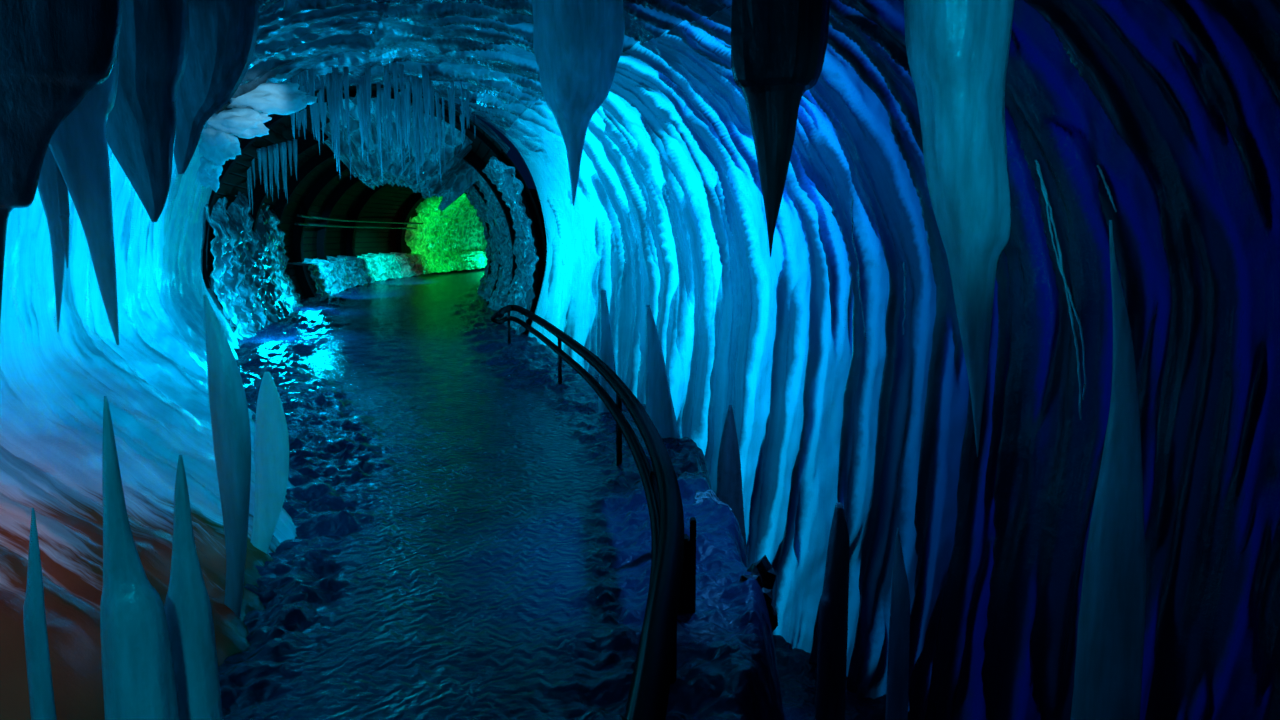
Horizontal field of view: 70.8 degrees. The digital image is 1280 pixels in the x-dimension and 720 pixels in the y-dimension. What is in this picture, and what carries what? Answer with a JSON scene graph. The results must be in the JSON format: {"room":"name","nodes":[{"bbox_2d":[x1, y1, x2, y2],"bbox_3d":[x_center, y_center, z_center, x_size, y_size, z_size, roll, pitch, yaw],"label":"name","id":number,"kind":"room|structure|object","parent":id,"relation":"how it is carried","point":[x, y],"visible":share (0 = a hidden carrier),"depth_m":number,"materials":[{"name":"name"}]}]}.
{"room":"cave","nodes":[
{"label":"cave","id":0,"kind":"room"},
{"bbox_2d":[0,114,296,719],"bbox_3d":[-4.281,-0.864,6.452,4.365,4.540,21.037,-1,8,-8],"label":"wall","id":1,"kind":"structure","parent":0,"point":[54,385],"depth_m":5.75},
{"bbox_2d":[37,145,64,331],"bbox_3d":[-3.207,-1.710,4.809,0.215,3.138,0.169,0,8,0],"label":"stalactite","id":2,"kind":"object","parent":1,"relation":"hanging from","point":[47,184],"visible":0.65,"depth_m":4.91},
{"bbox_2d":[54,158,69,267],"bbox_3d":[-3.123,-1.781,4.750,0.066,2.580,0.052,0,8,0],"label":"stalactite","id":3,"kind":"object","parent":1,"relation":"hanging from","point":[62,190],"visible":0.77,"depth_m":4.87},
{"bbox_2d":[197,157,222,191],"bbox_3d":[-6.476,-2.837,13.545,0.323,0.626,0.402,-2,8,-11],"label":"lump","id":4,"kind":"object","parent":1,"relation":"attached to","point":[208,174],"visible":0.88,"depth_m":13.42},
{"bbox_2d":[198,127,240,166],"bbox_3d":[-6.316,-3.210,13.475,0.652,0.628,0.483,0,8,0],"label":"lump","id":5,"kind":"object","parent":1,"relation":"attached to","point":[218,147],"visible":0.97,"depth_m":13.36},
{"bbox_2d":[206,108,271,138],"bbox_3d":[-6.026,-3.535,13.421,1.110,0.449,0.624,0,8,0],"label":"lump","id":6,"kind":"object","parent":1,"relation":"attached to","point":[247,123],"visible":0.94,"depth_m":13.28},
{"bbox_2d":[205,191,302,339],"bbox_3d":[-8.907,-3.262,23.150,1.742,4.537,14.939,-2,8,-13],"label":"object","id":7,"kind":"object","parent":1,"relation":"attached to","point":[251,284],"visible":0.41,"depth_m":18.38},
{"bbox_2d":[207,86,546,332],"bbox_3d":[-5.259,-5.905,41.349,12.526,4.877,52.420,1,8,6],"label":"tunnel","id":8,"kind":"structure","parent":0,"point":[389,204],"depth_m":26.86,"materials":[{"name":"black"}]},
{"bbox_2d":[249,167,252,212],"bbox_3d":[-7.778,-3.539,17.993,0.060,1.251,0.062,0,8,0],"label":"stalactite","id":9,"kind":"object","parent":8,"relation":"hanging from","point":[250,177],"visible":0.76,"depth_m":17.99},
{"bbox_2d":[256,148,261,182],"bbox_3d":[-7.306,-3.718,17.302,0.086,0.679,0.088,0,8,0],"label":"stalactite","id":10,"kind":"object","parent":8,"relation":"hanging from","point":[259,155],"visible":1,"depth_m":17.26},
{"bbox_2d":[261,147,265,190],"bbox_3d":[-7.321,-3.703,17.556,0.093,0.868,0.094,0,8,0],"label":"stalactite","id":11,"kind":"object","parent":8,"relation":"hanging from","point":[263,149],"visible":0.96,"depth_m":17.51},
{"bbox_2d":[267,146,270,190],"bbox_3d":[-7.175,-3.651,17.454,0.047,0.971,0.045,0,8,0],"label":"stalactite","id":12,"kind":"object","parent":8,"relation":"hanging from","point":[268,147],"visible":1,"depth_m":17.43},
{"bbox_2d":[279,143,284,185],"bbox_3d":[-7.248,-3.905,18.268,0.084,0.980,0.086,0,8,0],"label":"stalactite","id":13,"kind":"object","parent":8,"relation":"hanging from","point":[279,143],"visible":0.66,"depth_m":18.23},
{"bbox_2d":[287,141,291,173],"bbox_3d":[-7.052,-4.064,18.155,0.091,0.694,0.093,0,8,0],"label":"stalactite","id":14,"kind":"object","parent":8,"relation":"hanging from","point":[289,143],"visible":1,"depth_m":18.12},
{"bbox_2d":[292,139,296,178],"bbox_3d":[-6.936,-4.031,18.148,0.091,0.810,0.093,0,8,0],"label":"stalactite","id":15,"kind":"object","parent":8,"relation":"hanging from","point":[293,140],"visible":0.99,"depth_m":18.11},
{"bbox_2d":[294,222,416,228],"bbox_3d":[-10.361,-5.689,38.645,2.042,0.076,26.664,0,8,2],"label":"pipe","id":16,"kind":"object","parent":8,"relation":"attached to","point":[295,223],"visible":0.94,"depth_m":34.63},
{"bbox_2d":[296,214,422,223],"bbox_3d":[-10.281,-5.917,38.610,2.039,0.076,26.623,0,8,2],"label":"pipe","id":17,"kind":"object","parent":8,"relation":"attached to","point":[297,215],"visible":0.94,"depth_m":34.55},
{"bbox_2d":[346,183,388,256],"bbox_3d":[-8.681,-5.278,36.241,6.299,4.830,0.370,0,8,-1],"label":"arch","id":18,"kind":"object","parent":8,"relation":"attached to","point":[350,241],"visible":0.29,"depth_m":35.99,"materials":[{"name":"black metal"}]},
{"bbox_2d":[203,90,542,333],"bbox_3d":[-4.926,-2.569,16.758,6.301,4.824,0.226,-2,8,-12],"label":"arch","id":19,"kind":"object","parent":8,"relation":"attached to","point":[245,143],"visible":0.37,"depth_m":16.77,"materials":[{"name":"black metal"}]},
{"bbox_2d":[248,129,517,294],"bbox_3d":[-5.763,-3.079,20.449,6.309,4.822,0.275,-2,8,-14],"label":"arch","id":20,"kind":"object","parent":8,"relation":"attached to","point":[309,141],"visible":0.22,"depth_m":19.77,"materials":[{"name":"black metal"}]},
{"bbox_2d":[273,147,500,305],"bbox_3d":[-6.640,-3.563,23.919,6.302,4.814,0.372,-2,8,-13],"label":"arch","id":21,"kind":"object","parent":8,"relation":"attached to","point":[280,206],"visible":0.16,"depth_m":23.11,"materials":[{"name":"black metal"}]},
{"bbox_2d":[292,162,491,297],"bbox_3d":[-7.590,-4.144,28.130,6.301,4.815,0.462,-2,8,-12],"label":"arch","id":22,"kind":"object","parent":8,"relation":"attached to","point":[325,180],"visible":0.3,"depth_m":27.37,"materials":[{"name":"black metal"}]},
{"bbox_2d":[317,176,466,259],"bbox_3d":[-8.316,-4.705,32.138,6.306,4.814,0.370,-1,8,-8],"label":"arch","id":23,"kind":"object","parent":8,"relation":"attached to","point":[343,189],"visible":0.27,"depth_m":31.54,"materials":[{"name":"black metal"}]},
{"bbox_2d":[396,193,423,252],"bbox_3d":[-8.363,-6.080,42.042,6.294,4.824,0.446,1,8,7],"label":"arch","id":24,"kind":"object","parent":8,"relation":"attached to","point":[400,237],"visible":0.2,"depth_m":42.19,"materials":[{"name":"black metal"}]},
{"bbox_2d":[405,193,486,257],"bbox_3d":[-5.483,-7.629,52.656,6.297,4.875,29.819,3,8,19],"label":"frosted bend","id":25,"kind":"object","parent":8,"relation":"attached to","point":[458,228],"visible":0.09,"depth_m":46.35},
{"bbox_2d":[216,0,731,134],"bbox_3d":[-0.685,-3.311,5.987,9.324,1.581,22.460,-1,8,-10],"label":"ceiling","id":26,"kind":"structure","parent":0,"point":[486,46],"depth_m":12.00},
{"bbox_2d":[0,0,121,317],"bbox_3d":[-3.183,-1.700,4.417,1.593,3.854,0.556,0,8,0],"label":"stalactite","id":27,"kind":"object","parent":26,"relation":"hanging from","point":[53,53],"visible":1,"depth_m":4.34},
{"bbox_2d":[49,47,118,344],"bbox_3d":[-3.013,-1.669,4.720,0.587,3.204,0.463,0,8,0],"label":"stalactite","id":28,"kind":"object","parent":26,"relation":"hanging from","point":[78,146],"visible":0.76,"depth_m":4.76},
{"bbox_2d":[107,0,189,221],"bbox_3d":[-3.495,-2.350,6.037,1.002,2.816,0.453,0,8,0],"label":"stalactite","id":29,"kind":"object","parent":26,"relation":"hanging from","point":[153,43],"visible":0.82,"depth_m":6.04},
{"bbox_2d":[173,0,258,173],"bbox_3d":[-3.720,-2.800,7.688,0.980,2.377,0.443,0,8,0],"label":"stalactite","id":30,"kind":"object","parent":26,"relation":"hanging from","point":[223,33],"visible":0.8,"depth_m":7.62},
{"bbox_2d":[227,82,316,114],"bbox_3d":[-5.566,-3.900,13.397,1.478,0.507,0.694,0,8,0],"label":"lump","id":31,"kind":"object","parent":26,"relation":"attached to","point":[268,98],"visible":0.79,"depth_m":13.21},
{"bbox_2d":[302,70,307,94],"bbox_3d":[-5.109,-4.227,13.765,0.102,0.631,0.103,0,8,0],"label":"stalactite","id":32,"kind":"object","parent":26,"relation":"hanging from","point":[305,72],"visible":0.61,"depth_m":13.74},
{"bbox_2d":[308,69,314,134],"bbox_3d":[-5.095,-4.009,14.007,0.107,1.130,0.110,0,8,0],"label":"stalactite","id":33,"kind":"object","parent":26,"relation":"hanging from","point":[311,73],"visible":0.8,"depth_m":13.96},
{"bbox_2d":[314,96,316,139],"bbox_3d":[-5.817,-4.388,16.127,0.084,0.879,0.086,0,8,0],"label":"stalactite","id":34,"kind":"object","parent":26,"relation":"hanging from","point":[315,119],"visible":0.62,"depth_m":16.12},
{"bbox_2d":[317,103,319,136],"bbox_3d":[-5.812,-4.382,16.247,0.084,0.925,0.083,0,8,0],"label":"stalactite","id":35,"kind":"object","parent":26,"relation":"hanging from","point":[318,121],"visible":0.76,"depth_m":16.24},
{"bbox_2d":[319,89,323,143],"bbox_3d":[-5.563,-4.293,15.754,0.071,1.001,0.073,0,8,0],"label":"stalactite","id":36,"kind":"object","parent":26,"relation":"hanging from","point":[320,97],"visible":0.72,"depth_m":15.73},
{"bbox_2d":[320,75,324,121],"bbox_3d":[-5.077,-4.185,14.419,0.066,0.897,0.068,0,8,0],"label":"stalactite","id":37,"kind":"object","parent":26,"relation":"hanging from","point":[321,76],"visible":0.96,"depth_m":14.38},
{"bbox_2d":[325,73,329,108],"bbox_3d":[-5.033,-4.322,14.531,0.075,0.659,0.077,0,8,0],"label":"stalactite","id":38,"kind":"object","parent":26,"relation":"hanging from","point":[327,76],"visible":0.91,"depth_m":14.50},
{"bbox_2d":[329,92,334,155],"bbox_3d":[-5.119,-4.037,15.008,0.089,1.349,0.092,0,8,0],"label":"stalactite","id":39,"kind":"object","parent":26,"relation":"hanging from","point":[330,92],"visible":0.41,"depth_m":14.98},
{"bbox_2d":[330,73,335,150],"bbox_3d":[-4.960,-3.980,14.616,0.099,1.364,0.102,0,8,0],"label":"stalactite","id":40,"kind":"object","parent":26,"relation":"hanging from","point":[331,75],"visible":0.68,"depth_m":14.57},
{"bbox_2d":[332,67,339,165],"bbox_3d":[-4.774,-3.828,14.215,0.092,1.564,0.094,0,8,0],"label":"stalactite","id":41,"kind":"object","parent":26,"relation":"hanging from","point":[334,69],"visible":0.91,"depth_m":14.15},
{"bbox_2d":[337,99,339,172],"bbox_3d":[-5.401,-4.054,16.121,0.110,1.596,0.113,0,8,0],"label":"stalactite","id":42,"kind":"object","parent":26,"relation":"hanging from","point":[339,99],"visible":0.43,"depth_m":16.11},
{"bbox_2d":[338,73,343,140],"bbox_3d":[-4.859,-4.125,14.667,0.078,1.096,0.075,0,8,0],"label":"stalactite","id":43,"kind":"object","parent":26,"relation":"hanging from","point":[340,76],"visible":0.9,"depth_m":14.63},
{"bbox_2d":[343,67,350,177],"bbox_3d":[-4.631,-3.750,14.294,0.078,1.743,0.080,0,8,0],"label":"stalactite","id":44,"kind":"object","parent":26,"relation":"hanging from","point":[345,69],"visible":1,"depth_m":14.23},
{"bbox_2d":[356,85,363,159],"bbox_3d":[-4.865,-4.150,15.709,0.111,1.334,0.113,0,8,0],"label":"stalactite","id":45,"kind":"object","parent":26,"relation":"hanging from","point":[357,86],"visible":0.67,"depth_m":15.67},
{"bbox_2d":[358,78,363,143],"bbox_3d":[-4.654,-4.182,15.077,0.074,1.102,0.076,0,8,0],"label":"stalactite","id":46,"kind":"object","parent":26,"relation":"hanging from","point":[359,79],"visible":0.75,"depth_m":15.05},
{"bbox_2d":[361,75,368,160],"bbox_3d":[-4.493,-3.929,14.770,0.108,1.521,0.111,0,8,0],"label":"stalactite","id":47,"kind":"object","parent":26,"relation":"hanging from","point":[363,78],"visible":0.81,"depth_m":14.72},
{"bbox_2d":[365,68,370,137],"bbox_3d":[-4.312,-4.085,14.333,0.092,1.088,0.094,0,8,0],"label":"stalactite","id":48,"kind":"object","parent":26,"relation":"hanging from","point":[368,70],"visible":1,"depth_m":14.28},
{"bbox_2d":[376,82,382,182],"bbox_3d":[-4.535,-3.969,15.735,0.072,1.707,0.073,0,8,0],"label":"stalactite","id":49,"kind":"object","parent":26,"relation":"hanging from","point":[378,84],"visible":1,"depth_m":15.67},
{"bbox_2d":[381,88,384,136],"bbox_3d":[-4.599,-4.385,16.127,0.065,0.990,0.066,0,8,0],"label":"stalactite","id":50,"kind":"object","parent":26,"relation":"hanging from","point":[382,89],"visible":0.85,"depth_m":16.08},
{"bbox_2d":[383,76,386,134],"bbox_3d":[-4.210,-4.217,14.887,0.047,0.978,0.048,0,8,0],"label":"stalactite","id":51,"kind":"object","parent":26,"relation":"hanging from","point":[383,76],"visible":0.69,"depth_m":14.87},
{"bbox_2d":[384,65,389,134],"bbox_3d":[-3.932,-3.991,14.020,0.080,1.171,0.076,0,8,0],"label":"stalactite","id":52,"kind":"object","parent":26,"relation":"hanging from","point":[386,67],"visible":1,"depth_m":13.97},
{"bbox_2d":[388,74,392,160],"bbox_3d":[-4.070,-3.967,14.701,0.056,1.414,0.052,0,8,0],"label":"stalactite","id":53,"kind":"object","parent":26,"relation":"hanging from","point":[389,76],"visible":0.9,"depth_m":14.66},
{"bbox_2d":[392,62,397,130],"bbox_3d":[-3.742,-4.002,13.803,0.075,1.076,0.077,0,8,0],"label":"stalactite","id":54,"kind":"object","parent":26,"relation":"hanging from","point":[394,64],"visible":1,"depth_m":13.76},
{"bbox_2d":[397,94,398,155],"bbox_3d":[-4.250,-4.171,15.809,0.046,1.409,0.048,0,8,0],"label":"stalactite","id":55,"kind":"object","parent":26,"relation":"hanging from","point":[397,94],"visible":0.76,"depth_m":15.80},
{"bbox_2d":[399,64,404,163],"bbox_3d":[-3.671,-3.751,13.957,0.066,1.607,0.067,0,8,0],"label":"stalactite","id":56,"kind":"object","parent":26,"relation":"hanging from","point":[401,66],"visible":1,"depth_m":13.90},
{"bbox_2d":[404,93,406,147],"bbox_3d":[-4.163,-4.308,16.001,0.096,1.103,0.098,0,8,0],"label":"stalactite","id":57,"kind":"object","parent":26,"relation":"hanging from","point":[404,93],"visible":0.48,"depth_m":15.99},
{"bbox_2d":[404,89,410,158],"bbox_3d":[-4.012,-4.118,15.628,0.113,1.368,0.116,0,8,0],"label":"stalactite","id":58,"kind":"object","parent":26,"relation":"hanging from","point":[405,91],"visible":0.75,"depth_m":15.60},
{"bbox_2d":[407,77,409,126],"bbox_3d":[-3.794,-4.220,14.791,0.049,0.920,0.048,0,8,0],"label":"stalactite","id":59,"kind":"object","parent":26,"relation":"hanging from","point":[408,78],"visible":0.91,"depth_m":14.76},
{"bbox_2d":[411,75,416,158],"bbox_3d":[-3.596,-3.922,14.398,0.091,1.383,0.092,0,8,0],"label":"stalactite","id":60,"kind":"object","parent":26,"relation":"hanging from","point":[413,78],"visible":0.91,"depth_m":14.35},
{"bbox_2d":[320,88,509,211],"bbox_3d":[-7.083,-5.243,25.432,5.614,2.112,19.157,-2,8,-11],"label":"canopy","id":61,"kind":"object","parent":26,"relation":"attached to","point":[460,175],"visible":0.43,"depth_m":19.61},
{"bbox_2d":[272,145,276,181],"bbox_3d":[-7.071,-3.777,17.450,0.090,0.775,0.089,0,8,0],"label":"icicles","id":62,"kind":"object","parent":61,"relation":"hanging from","point":[273,146],"visible":0.91,"depth_m":17.41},
{"bbox_2d":[275,144,278,185],"bbox_3d":[-6.929,-3.698,17.231,0.055,0.852,0.057,0,8,0],"label":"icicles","id":63,"kind":"object","parent":61,"relation":"hanging from","point":[276,145],"visible":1,"depth_m":17.20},
{"bbox_2d":[280,143,284,177],"bbox_3d":[-6.902,-3.830,17.416,0.070,0.732,0.067,0,8,0],"label":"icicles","id":64,"kind":"object","parent":61,"relation":"hanging from","point":[281,144],"visible":1,"depth_m":17.38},
{"bbox_2d":[283,142,287,203],"bbox_3d":[-6.956,-3.672,17.692,0.051,1.193,0.050,0,8,0],"label":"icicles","id":65,"kind":"object","parent":61,"relation":"hanging from","point":[285,157],"visible":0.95,"depth_m":17.66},
{"bbox_2d":[328,101,332,148],"bbox_3d":[-5.785,-4.428,16.898,0.095,1.018,0.098,0,8,0],"label":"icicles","id":66,"kind":"object","parent":61,"relation":"hanging from","point":[329,101],"visible":0.53,"depth_m":16.88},
{"bbox_2d":[375,97,379,154],"bbox_3d":[-4.823,-4.365,16.584,0.098,1.150,0.100,0,8,0],"label":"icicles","id":67,"kind":"object","parent":61,"relation":"hanging from","point":[376,106],"visible":0.67,"depth_m":16.56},
{"bbox_2d":[386,119,388,167],"bbox_3d":[-4.736,-4.298,16.868,0.068,1.363,0.070,0,8,0],"label":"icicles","id":68,"kind":"object","parent":61,"relation":"hanging from","point":[386,119],"visible":0.58,"depth_m":16.88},
{"bbox_2d":[398,93,400,133],"bbox_3d":[-4.398,-4.521,16.408,0.112,0.797,0.113,0,8,0],"label":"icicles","id":69,"kind":"object","parent":61,"relation":"hanging from","point":[398,93],"visible":0.5,"depth_m":16.40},
{"bbox_2d":[400,96,402,177],"bbox_3d":[-4.390,-4.148,16.541,0.084,1.573,0.086,0,8,0],"label":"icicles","id":70,"kind":"object","parent":61,"relation":"hanging from","point":[401,136],"visible":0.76,"depth_m":16.54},
{"bbox_2d":[414,119,417,186],"bbox_3d":[-4.139,-4.071,16.624,0.093,1.741,0.095,0,8,0],"label":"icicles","id":71,"kind":"object","parent":61,"relation":"hanging from","point":[417,119],"visible":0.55,"depth_m":16.66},
{"bbox_2d":[417,110,419,182],"bbox_3d":[-4.130,-4.135,16.749,0.086,1.649,0.088,0,8,0],"label":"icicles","id":72,"kind":"object","parent":61,"relation":"hanging from","point":[417,110],"visible":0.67,"depth_m":16.74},
{"bbox_2d":[422,100,423,159],"bbox_3d":[-3.987,-4.264,16.515,0.064,1.321,0.065,0,8,0],"label":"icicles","id":73,"kind":"object","parent":61,"relation":"hanging from","point":[423,100],"visible":0.55,"depth_m":16.50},
{"bbox_2d":[417,78,421,141],"bbox_3d":[-3.635,-4.141,14.834,0.105,1.072,0.108,0,8,0],"label":"stalactite","id":74,"kind":"object","parent":26,"relation":"hanging from","point":[419,81],"visible":0.84,"depth_m":14.79},
{"bbox_2d":[421,95,422,166],"bbox_3d":[-3.667,-3.944,15.104,0.076,1.540,0.078,0,8,0],"label":"stalactite","id":75,"kind":"object","parent":26,"relation":"hanging from","point":[421,95],"visible":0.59,"depth_m":15.11},
{"bbox_2d":[422,66,428,158],"bbox_3d":[-3.311,-3.840,14.005,0.115,1.403,0.118,0,8,0],"label":"stalactite","id":76,"kind":"object","parent":26,"relation":"hanging from","point":[425,76],"visible":1,"depth_m":13.95},
{"bbox_2d":[429,80,433,161],"bbox_3d":[-3.406,-3.951,14.772,0.092,1.406,0.094,0,8,0],"label":"stalactite","id":77,"kind":"object","parent":26,"relation":"hanging from","point":[431,87],"visible":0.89,"depth_m":14.73},
{"bbox_2d":[434,115,435,163],"bbox_3d":[-3.589,-4.077,15.667,0.067,1.493,0.067,0,8,0],"label":"stalactite","id":78,"kind":"object","parent":26,"relation":"hanging from","point":[434,115],"visible":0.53,"depth_m":15.69},
{"bbox_2d":[435,92,438,143],"bbox_3d":[-3.412,-4.163,15.196,0.080,1.103,0.082,0,8,0],"label":"stalactite","id":79,"kind":"object","parent":26,"relation":"hanging from","point":[436,93],"visible":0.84,"depth_m":15.17},
{"bbox_2d":[439,99,441,184],"bbox_3d":[-3.617,-4.026,16.290,0.093,1.699,0.095,0,8,0],"label":"stalactite","id":80,"kind":"object","parent":26,"relation":"hanging from","point":[440,105],"visible":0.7,"depth_m":16.26},
{"bbox_2d":[442,97,445,173],"bbox_3d":[-3.416,-4.019,15.707,0.047,1.530,0.046,0,8,0],"label":"stalactite","id":81,"kind":"object","parent":26,"relation":"hanging from","point":[443,110],"visible":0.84,"depth_m":15.68},
{"bbox_2d":[447,87,451,134],"bbox_3d":[-3.095,-4.125,14.668,0.082,0.985,0.084,0,8,0],"label":"stalactite","id":82,"kind":"object","parent":26,"relation":"hanging from","point":[448,88],"visible":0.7,"depth_m":14.64},
{"bbox_2d":[450,82,454,137],"bbox_3d":[-2.926,-3.988,14.105,0.072,1.072,0.072,0,8,0],"label":"stalactite","id":83,"kind":"object","parent":26,"relation":"hanging from","point":[451,83],"visible":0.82,"depth_m":14.08},
{"bbox_2d":[451,109,453,140],"bbox_3d":[-3.133,-4.140,15.008,0.102,1.057,0.105,0,8,0],"label":"stalactite","id":84,"kind":"object","parent":26,"relation":"hanging from","point":[452,124],"visible":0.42,"depth_m":15.02},
{"bbox_2d":[460,106,463,144],"bbox_3d":[-3.203,-4.330,16.219,0.092,1.024,0.095,0,8,0],"label":"stalactite","id":85,"kind":"object","parent":26,"relation":"hanging from","point":[462,128],"visible":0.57,"depth_m":16.21},
{"bbox_2d":[461,100,464,127],"bbox_3d":[-2.909,-4.202,14.833,0.105,0.845,0.108,0,8,0],"label":"stalactite","id":86,"kind":"object","parent":26,"relation":"hanging from","point":[463,109],"visible":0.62,"depth_m":14.83},
{"bbox_2d":[465,91,468,113],"bbox_3d":[-2.781,-4.248,14.511,0.096,0.640,0.099,0,8,0],"label":"stalactite","id":87,"kind":"object","parent":26,"relation":"hanging from","point":[466,92],"visible":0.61,"depth_m":14.50},
{"bbox_2d":[532,0,624,205],"bbox_3d":[-0.571,-2.868,8.673,0.961,2.730,0.767,0,8,0],"label":"stalactite","id":88,"kind":"object","parent":26,"relation":"hanging from","point":[578,44],"visible":1,"depth_m":8.49},
{"bbox_2d":[731,0,829,256],"bbox_3d":[0.822,-2.242,5.337,0.699,3.243,0.550,0,8,0],"label":"stalactite","id":89,"kind":"object","parent":26,"relation":"hanging from","point":[778,47],"visible":1,"depth_m":5.27},
{"bbox_2d":[904,0,1014,456],"bbox_3d":[1.566,-1.601,4.414,0.640,4.260,0.521,0,8,0],"label":"stalactite","id":90,"kind":"object","parent":26,"relation":"hanging from","point":[957,50],"visible":1,"depth_m":4.39},
{"bbox_2d":[218,268,908,719],"bbox_3d":[-5.315,-1.335,30.825,16.089,2.236,72.256,0,8,-3],"label":"floor","id":91,"kind":"structure","parent":0,"point":[471,542],"depth_m":5.94,"materials":[{"name":"liquid"}]},
{"bbox_2d":[23,508,56,719],"bbox_3d":[-2.192,1.041,3.275,0.089,1.038,0.071,0,8,0],"label":"stalagmite","id":92,"kind":"object","parent":91,"relation":"on","point":[39,674],"visible":1,"depth_m":3.25},
{"bbox_2d":[100,396,179,719],"bbox_3d":[-1.719,0.875,3.049,0.255,1.530,0.200,0,8,0],"label":"stalagmite","id":93,"kind":"object","parent":91,"relation":"on","point":[138,674],"visible":1,"depth_m":2.99},
{"bbox_2d":[164,455,222,719],"bbox_3d":[-1.639,0.971,3.263,0.205,1.282,0.165,0,8,0],"label":"stalagmite","id":94,"kind":"object","parent":91,"relation":"on","point":[187,606],"visible":0.94,"depth_m":3.21},
{"bbox_2d":[203,295,250,617],"bbox_3d":[-2.049,0.531,4.516,0.198,1.714,0.089,0,8,0],"label":"stalagmite","id":95,"kind":"object","parent":91,"relation":"on","point":[230,422],"visible":0.93,"depth_m":4.47},
{"bbox_2d":[250,372,288,553],"bbox_3d":[-2.286,0.729,5.452,0.351,1.328,0.088,0,8,0],"label":"stalagmite","id":96,"kind":"object","parent":91,"relation":"on","point":[271,439],"visible":0.81,"depth_m":5.41},
{"bbox_2d":[287,250,486,300],"bbox_3d":[-9.201,-5.161,43.409,4.533,2.403,36.227,1,8,7],"label":"rock wall","id":97,"kind":"structure","parent":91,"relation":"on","point":[333,275],"depth_m":37.89,"materials":[{"name":"stone"}]},
{"bbox_2d":[491,305,683,719],"bbox_3d":[-0.873,0.470,8.888,1.088,0.924,14.850,-1,8,-10],"label":"handrail","id":98,"kind":"object","parent":91,"relation":"on","point":[655,668],"visible":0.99,"depth_m":4.04,"materials":[{"name":"metal"}]},
{"bbox_2d":[598,290,615,411],"bbox_3d":[-0.345,0.234,9.928,0.242,2.011,0.217,-5,9,-30],"label":"stalagmite","id":99,"kind":"object","parent":91,"relation":"on","point":[606,354],"visible":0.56,"depth_m":9.82},
{"bbox_2d":[678,517,695,613],"bbox_3d":[0.230,1.114,4.698,0.118,0.601,0.100,0,8,0],"label":"post","id":100,"kind":"object","parent":91,"relation":"on","point":[687,600],"visible":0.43,"depth_m":4.65,"materials":[{"name":"metal"}]},
{"bbox_2d":[678,472,705,478],"bbox_3d":[0.355,1.131,7.269,0.385,0.492,1.102,0,8,0],"label":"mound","id":101,"kind":"object","parent":91,"relation":"on","point":[685,474],"visible":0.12,"depth_m":7.18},
{"bbox_2d":[693,489,731,510],"bbox_3d":[0.493,1.223,6.653,0.391,0.496,0.910,0,8,0],"label":"mound","id":102,"kind":"object","parent":91,"relation":"on","point":[700,496],"visible":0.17,"depth_m":6.64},
{"bbox_2d":[739,555,777,631],"bbox_3d":[0.621,1.392,5.131,0.323,0.539,0.353,0,8,0],"label":"rock","id":103,"kind":"object","parent":91,"relation":"on","point":[762,570],"visible":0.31,"depth_m":5.09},
{"bbox_2d":[504,0,1279,719],"bbox_3d":[2.578,0.079,6.771,3.213,6.585,22.726,-3,8,-20],"label":"wall","id":104,"kind":"structure","parent":0,"point":[1176,103],"depth_m":6.95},
{"bbox_2d":[465,156,538,334],"bbox_3d":[-4.628,-3.620,28.121,1.751,3.915,23.261,-1,8,-9],"label":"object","id":105,"kind":"object","parent":104,"relation":"attached to","point":[521,293],"visible":0.81,"depth_m":20.72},
{"bbox_2d":[851,196,866,339],"bbox_3d":[1.890,-0.797,7.811,0.047,1.243,0.206,-7,10,-40],"label":"trickle","id":106,"kind":"object","parent":104,"relation":"attached to","point":[851,196],"visible":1,"depth_m":7.81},
{"bbox_2d":[902,262,906,334],"bbox_3d":[2.185,-0.508,7.449,0.030,0.603,0.052,-2,8,-11],"label":"trickle","id":107,"kind":"object","parent":104,"relation":"attached to","point":[905,273],"visible":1,"depth_m":7.44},
{"bbox_2d":[1035,160,1081,419],"bbox_3d":[2.951,-0.498,6.324,0.082,1.805,0.438,-7,10,-41],"label":"trickle","id":108,"kind":"object","parent":104,"relation":"attached to","point":[1036,161],"visible":1,"depth_m":6.30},
{"bbox_2d":[1040,173,1086,399],"bbox_3d":[2.965,-0.524,6.304,0.070,1.577,0.417,-6,10,-37],"label":"trickle","id":109,"kind":"object","parent":104,"relation":"attached to","point":[1048,217],"visible":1,"depth_m":6.29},
{"bbox_2d":[1097,165,1116,211],"bbox_3d":[3.097,-1.143,5.991,0.038,0.319,0.200,-2,8,-15],"label":"trickle","id":110,"kind":"object","parent":104,"relation":"attached to","point":[1098,166],"visible":1,"depth_m":5.96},
{"bbox_3d":[3.000,3.284,5.504,10.000,0.239,20.000,0,8,0],"label":"floor","id":111,"kind":"structure","parent":0,"visible":0},
{"bbox_2d":[646,305,679,437],"bbox_3d":[0.268,1.098,8.636,0.414,3.256,0.362,-4,9,-27],"label":"stalagmite","id":112,"kind":"object","parent":111,"relation":"on","point":[659,404],"visible":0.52,"depth_m":8.44},
{"bbox_2d":[717,405,747,559],"bbox_3d":[0.732,1.696,6.898,0.303,2.746,0.207,0,8,0],"label":"stalagmite","id":113,"kind":"object","parent":111,"relation":"on","point":[729,478],"visible":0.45,"depth_m":6.73},
{"bbox_2d":[815,502,849,719],"bbox_3d":[1.265,2.056,5.941,0.223,2.297,0.171,0,8,0],"label":"stalagmite","id":114,"kind":"object","parent":111,"relation":"on","point":[830,700],"visible":1,"depth_m":5.84},
{"bbox_2d":[885,528,909,719],"bbox_3d":[1.672,2.135,5.855,0.159,2.163,0.133,0,8,0],"label":"stalagmite","id":115,"kind":"object","parent":111,"relation":"on","point":[899,623],"visible":1,"depth_m":5.77},
{"bbox_2d":[1070,220,1145,719],"bbox_3d":[2.427,1.340,4.633,0.375,4.073,0.299,0,8,0],"label":"stalagmite","id":116,"kind":"object","parent":111,"relation":"on","point":[1111,622],"visible":1,"depth_m":4.50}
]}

